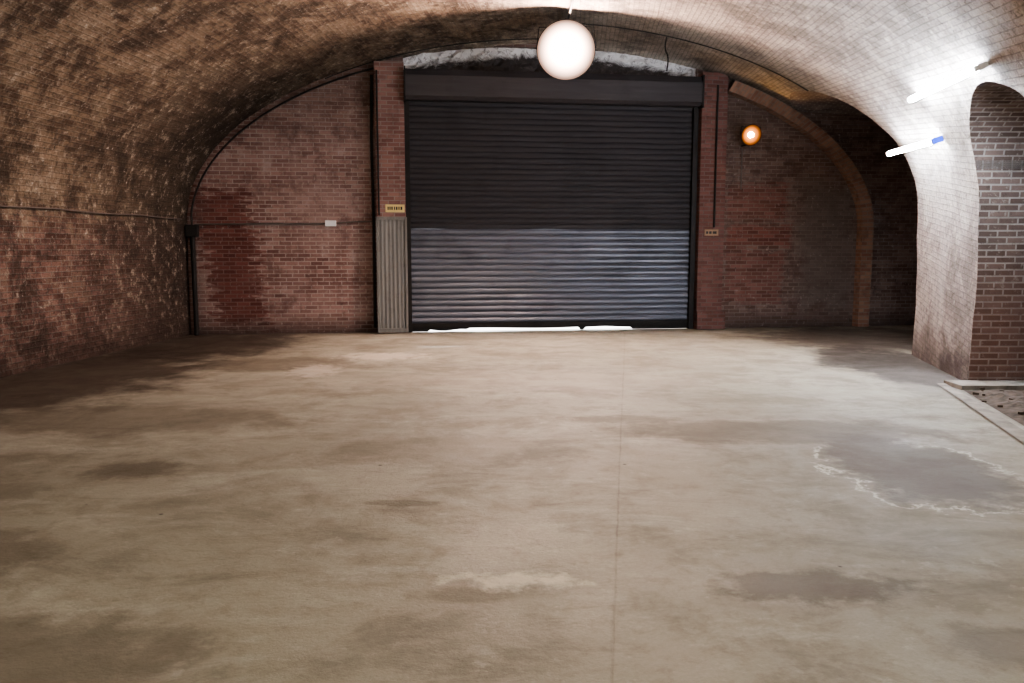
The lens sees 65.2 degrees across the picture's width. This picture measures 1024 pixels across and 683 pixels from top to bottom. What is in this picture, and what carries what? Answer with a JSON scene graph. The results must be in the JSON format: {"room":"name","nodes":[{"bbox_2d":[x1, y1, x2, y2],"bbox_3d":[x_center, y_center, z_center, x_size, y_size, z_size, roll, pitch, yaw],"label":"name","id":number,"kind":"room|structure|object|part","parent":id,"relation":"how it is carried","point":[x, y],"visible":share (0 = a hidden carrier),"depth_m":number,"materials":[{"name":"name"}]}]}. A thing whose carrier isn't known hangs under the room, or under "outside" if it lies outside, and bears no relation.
{"room":"empty warehouse","nodes":[
{"label":"empty warehouse","id":0,"kind":"room"},
{"bbox_2d":[0,325,1023,682],"bbox_3d":[1.400,0.811,6.840,18.800,0.001,21.400,0,7,0],"label":"floor","id":1,"kind":"structure","parent":0,"point":[743,504],"depth_m":4.82,"materials":[{"name":"concrete"}]},
{"bbox_2d":[373,61,407,332],"bbox_3d":[-2.257,-2.635,14.921,0.540,4.970,0.220,-1,7,-7],"label":"brick pier","id":2,"kind":"object","parent":1,"relation":"on","point":[390,74],"visible":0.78,"depth_m":14.68,"materials":[{"name":"brown brick"}]},
{"bbox_2d":[375,70,379,214],"bbox_3d":[-2.456,-3.623,14.627,0.032,2.600,0.030,0,7,0],"label":"pipe","id":3,"kind":"object","parent":2,"relation":"attached to","point":[375,70],"visible":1,"depth_m":14.62,"materials":[{"name":"black metal"}]},
{"bbox_2d":[376,217,408,332],"bbox_3d":[-2.235,-1.238,14.947,0.570,2.150,0.045,-1,7,-7],"label":"panel","id":4,"kind":"object","parent":2,"relation":"attached to","point":[391,232],"visible":1,"depth_m":14.94,"materials":[{"name":"metal"}]},
{"bbox_2d":[385,204,404,211],"bbox_3d":[-2.167,-2.468,14.831,0.350,0.140,0.014,-1,7,-7],"label":"warning sign","id":5,"kind":"object","parent":2,"relation":"attached to","point":[389,207],"visible":1,"depth_m":14.82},
{"bbox_2d":[412,324,686,331],"bbox_3d":[0.807,-0.273,15.679,5.600,0.097,0.001,-1,7,-7],"label":"bottom seal","id":6,"kind":"object","parent":1,"relation":"on","point":[657,326],"visible":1,"depth_m":15.70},
{"bbox_2d":[693,72,728,328],"bbox_3d":[3.918,-2.711,15.700,0.590,4.960,0.280,-1,7,-7],"label":"brick pier","id":7,"kind":"object","parent":1,"relation":"on","point":[708,314],"visible":0.91,"depth_m":15.62,"materials":[{"name":"brown brick"}]},
{"bbox_2d":[704,229,718,235],"bbox_3d":[3.906,-2.133,15.665,0.280,0.120,0.014,-1,7,-7],"label":"notice sign","id":8,"kind":"object","parent":7,"relation":"attached to","point":[708,232],"visible":1,"depth_m":15.66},
{"bbox_2d":[713,85,718,226],"bbox_3d":[3.949,-3.571,15.481,0.040,2.700,0.038,0,7,0],"label":"pipe","id":9,"kind":"object","parent":7,"relation":"attached to","point":[717,106],"visible":1,"depth_m":15.46,"materials":[{"name":"black metal"}]},
{"bbox_2d":[937,380,1023,442],"bbox_3d":[5.974,0.571,8.684,5.626,0.050,2.280,-4,8,-31],"label":"strip","id":10,"kind":"object","parent":1,"relation":"on","point":[1017,432],"visible":1,"depth_m":9.07,"materials":[{"name":"concrete"}]},
{"bbox_2d":[964,387,1023,425],"bbox_3d":[5.861,0.659,7.739,2.881,0.085,2.620,0,7,0],"label":"rubble","id":11,"kind":"object","parent":1,"relation":"on","point":[1010,403],"visible":1,"depth_m":8.26,"materials":[{"name":"stone"}]},
{"bbox_2d":[0,0,1023,379],"bbox_3d":[-0.677,-1.856,6.227,13.485,5.441,20.800,0,7,0],"label":"ceiling","id":12,"kind":"structure","parent":0,"point":[107,106],"depth_m":11.15,"materials":[{"name":"brick"}]},
{"bbox_2d":[0,205,181,219],"bbox_3d":[-6.329,-1.590,9.127,0.020,0.039,10.531,1,7,4],"label":"conduit","id":13,"kind":"object","parent":12,"relation":"attached to","point":[0,205],"visible":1,"depth_m":11.47,"materials":[{"name":"black metal"}]},
{"bbox_2d":[325,38,538,78],"bbox_3d":[-1.252,-5.125,14.503,4.304,0.715,0.020,0,7,0],"label":"conduit","id":14,"kind":"object","parent":12,"relation":"attached to","point":[524,38],"depth_m":14.47,"materials":[{"name":"black metal"}]},
{"bbox_2d":[567,0,573,18],"bbox_3d":[0.920,-4.599,8.171,0.032,0.283,13.300,0,7,0],"label":"cord","id":15,"kind":"object","parent":12,"relation":"hanging from","point":[572,0],"depth_m":12.53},
{"bbox_2d":[536,18,595,79],"bbox_3d":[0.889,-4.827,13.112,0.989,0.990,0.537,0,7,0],"label":"globe lamp","id":16,"kind":"object","parent":15,"relation":"hanging from","point":[566,48],"depth_m":13.12,"materials":[{"name":"white glass"}]},
{"bbox_2d":[665,37,668,70],"bbox_3d":[2.651,-4.936,13.720,0.076,0.585,0.024,0,7,0],"label":"hanging wire","id":17,"kind":"object","parent":12,"relation":"hanging from","point":[666,37],"visible":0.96,"depth_m":13.72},
{"bbox_2d":[582,23,808,90],"bbox_3d":[2.952,-4.778,13.436,4.105,1.127,0.020,0,7,0],"label":"conduit","id":18,"kind":"object","parent":12,"relation":"attached to","point":[582,23],"depth_m":13.41,"materials":[{"name":"metal"}]},
{"bbox_2d":[885,136,943,155],"bbox_3d":[5.405,-2.609,10.737,0.197,0.140,1.777,1,7,8],"label":"strip light","id":19,"kind":"object","parent":12,"relation":"attached to","point":[940,138],"visible":1,"depth_m":10.45,"materials":[{"name":"white plastic"}]},
{"bbox_2d":[907,61,988,102],"bbox_3d":[4.746,-2.808,8.754,0.195,0.194,2.299,1,7,11],"label":"strip light","id":20,"kind":"object","parent":12,"relation":"attached to","point":[974,69],"visible":1,"depth_m":8.39,"materials":[{"name":"white plastic"}]},
{"bbox_2d":[403,47,695,76],"bbox_3d":[0.778,-5.284,15.234,5.660,0.600,0.136,-1,7,-7],"label":"window","id":21,"kind":"structure","parent":0,"point":[486,59],"depth_m":15.16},
{"bbox_2d":[187,43,917,334],"bbox_3d":[1.911,-3.183,15.691,18.400,5.920,0.350,-1,7,-7],"label":"wall","id":22,"kind":"structure","parent":0,"point":[790,231],"depth_m":15.12,"materials":[{"name":"brick"}]},
{"bbox_2d":[185,225,198,236],"bbox_3d":[-5.821,-2.014,14.557,0.220,0.220,0.120,-1,7,-7],"label":"junction box","id":23,"kind":"object","parent":22,"relation":"attached to","point":[190,230],"visible":1,"depth_m":14.50,"materials":[{"name":"black metal"}]},
{"bbox_2d":[190,237,198,334],"bbox_3d":[-5.821,-1.010,14.675,0.090,1.800,0.086,0,7,0],"label":"pipe","id":24,"kind":"object","parent":22,"relation":"attached to","point":[192,239],"visible":1,"depth_m":14.64,"materials":[{"name":"black metal"}]},
{"bbox_2d":[194,223,324,224],"bbox_3d":[-4.638,-2.166,14.745,2.340,0.050,0.032,-1,7,-7],"label":"conduit","id":25,"kind":"object","parent":22,"relation":"attached to","point":[194,223],"visible":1,"depth_m":14.69,"materials":[{"name":"black metal"}]},
{"bbox_2d":[190,67,373,224],"bbox_3d":[-4.062,-3.611,14.621,3.595,2.941,0.056,-1,7,-8],"label":"pipe","id":26,"kind":"object","parent":22,"relation":"attached to","point":[368,69],"visible":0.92,"depth_m":14.51,"materials":[{"name":"black metal"}]},
{"bbox_2d":[325,220,335,225],"bbox_3d":[-3.377,-2.199,14.899,0.200,0.110,0.065,-1,7,-7],"label":"junction box","id":27,"kind":"object","parent":22,"relation":"attached to","point":[327,222],"visible":1,"depth_m":14.87,"materials":[{"name":"white plastic"}]},
{"bbox_2d":[336,221,371,223],"bbox_3d":[-2.942,-2.227,14.960,0.681,0.053,0.024,-1,7,-7],"label":"conduit","id":28,"kind":"object","parent":22,"relation":"attached to","point":[349,221],"visible":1,"depth_m":14.94,"materials":[{"name":"black metal"}]},
{"bbox_2d":[370,75,375,327],"bbox_3d":[-2.591,-2.577,14.939,0.072,4.651,0.063,0,7,0],"label":"cable","id":29,"kind":"object","parent":22,"relation":"attached to","point":[371,76],"visible":1,"depth_m":14.90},
{"bbox_2d":[404,100,698,332],"bbox_3d":[0.780,-2.597,15.541,5.657,4.750,0.450,-1,7,-7],"label":"roller shutter","id":30,"kind":"object","parent":22,"relation":"attached to","point":[695,112],"depth_m":15.41,"materials":[{"name":"black metal"}]},
{"bbox_2d":[412,320,687,327],"bbox_3d":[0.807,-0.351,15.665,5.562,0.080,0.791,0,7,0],"label":"rail","id":31,"kind":"object","parent":30,"relation":"attached to","point":[643,322],"depth_m":15.62,"materials":[{"name":"black metal"}]},
{"bbox_3d":[0.807,-1.275,15.558,5.600,1.804,0.042,-1,7,-7],"label":"lower slats","id":32,"kind":"part","parent":30,"relation":"part of","materials":[{"name":"grey metal"}]},
{"bbox_3d":[0.806,-3.406,15.315,5.600,2.500,0.034,-1,7,-7],"label":"upper slats","id":33,"kind":"part","parent":30,"relation":"part of","materials":[{"name":"grey metal"}]},
{"bbox_2d":[404,66,704,108],"bbox_3d":[0.829,-4.739,15.003,5.655,0.610,0.350,-1,7,-7],"label":"hood","id":34,"kind":"object","parent":22,"relation":"attached to","point":[420,85],"visible":0.96,"depth_m":14.86,"materials":[{"name":"metal"}]},
{"bbox_2d":[728,80,873,326],"bbox_3d":[5.717,-2.676,15.965,3.136,4.810,0.210,-1,7,-7],"label":"arch","id":35,"kind":"object","parent":22,"relation":"attached to","point":[812,131],"visible":1,"depth_m":15.97,"materials":[{"name":"brown brick"}]},
{"bbox_2d":[740,124,761,145],"bbox_3d":[4.611,-3.987,15.457,0.429,0.401,0.200,0,7,0],"label":"wall lamp","id":36,"kind":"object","parent":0,"point":[751,134],"depth_m":15.44,"materials":[{"name":"orange glass"}]},
{"bbox_3d":[4.612,-3.990,15.448,0.109,0.109,0.109,0,7,0],"label":"bulb","id":37,"kind":"part","parent":36,"relation":"part of","materials":[{"name":"white glass"}]},
{"bbox_2d":[790,91,866,115],"bbox_3d":[7.764,-2.364,14.197,5.472,4.600,4.850,0,7,0],"label":"wall","id":38,"kind":"structure","parent":0,"point":[802,101],"depth_m":15.45,"materials":[{"name":"brick"}]},
{"bbox_2d":[968,81,1023,379],"bbox_3d":[7.046,-1.670,8.262,4.709,4.600,1.900,0,7,0],"label":"wall","id":39,"kind":"structure","parent":0,"point":[996,118],"depth_m":9.27,"materials":[{"name":"brick"}]},
{"label":"outside","id":40,"kind":"structure","parent":0,"visible":0},
{"bbox_2d":[429,326,630,330],"bbox_3d":[2.000,-1.188,23.939,32.000,0.001,20.170,0,7,0],"label":"ground","id":41,"kind":"structure","parent":40,"point":[595,327],"depth_m":15.99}
]}

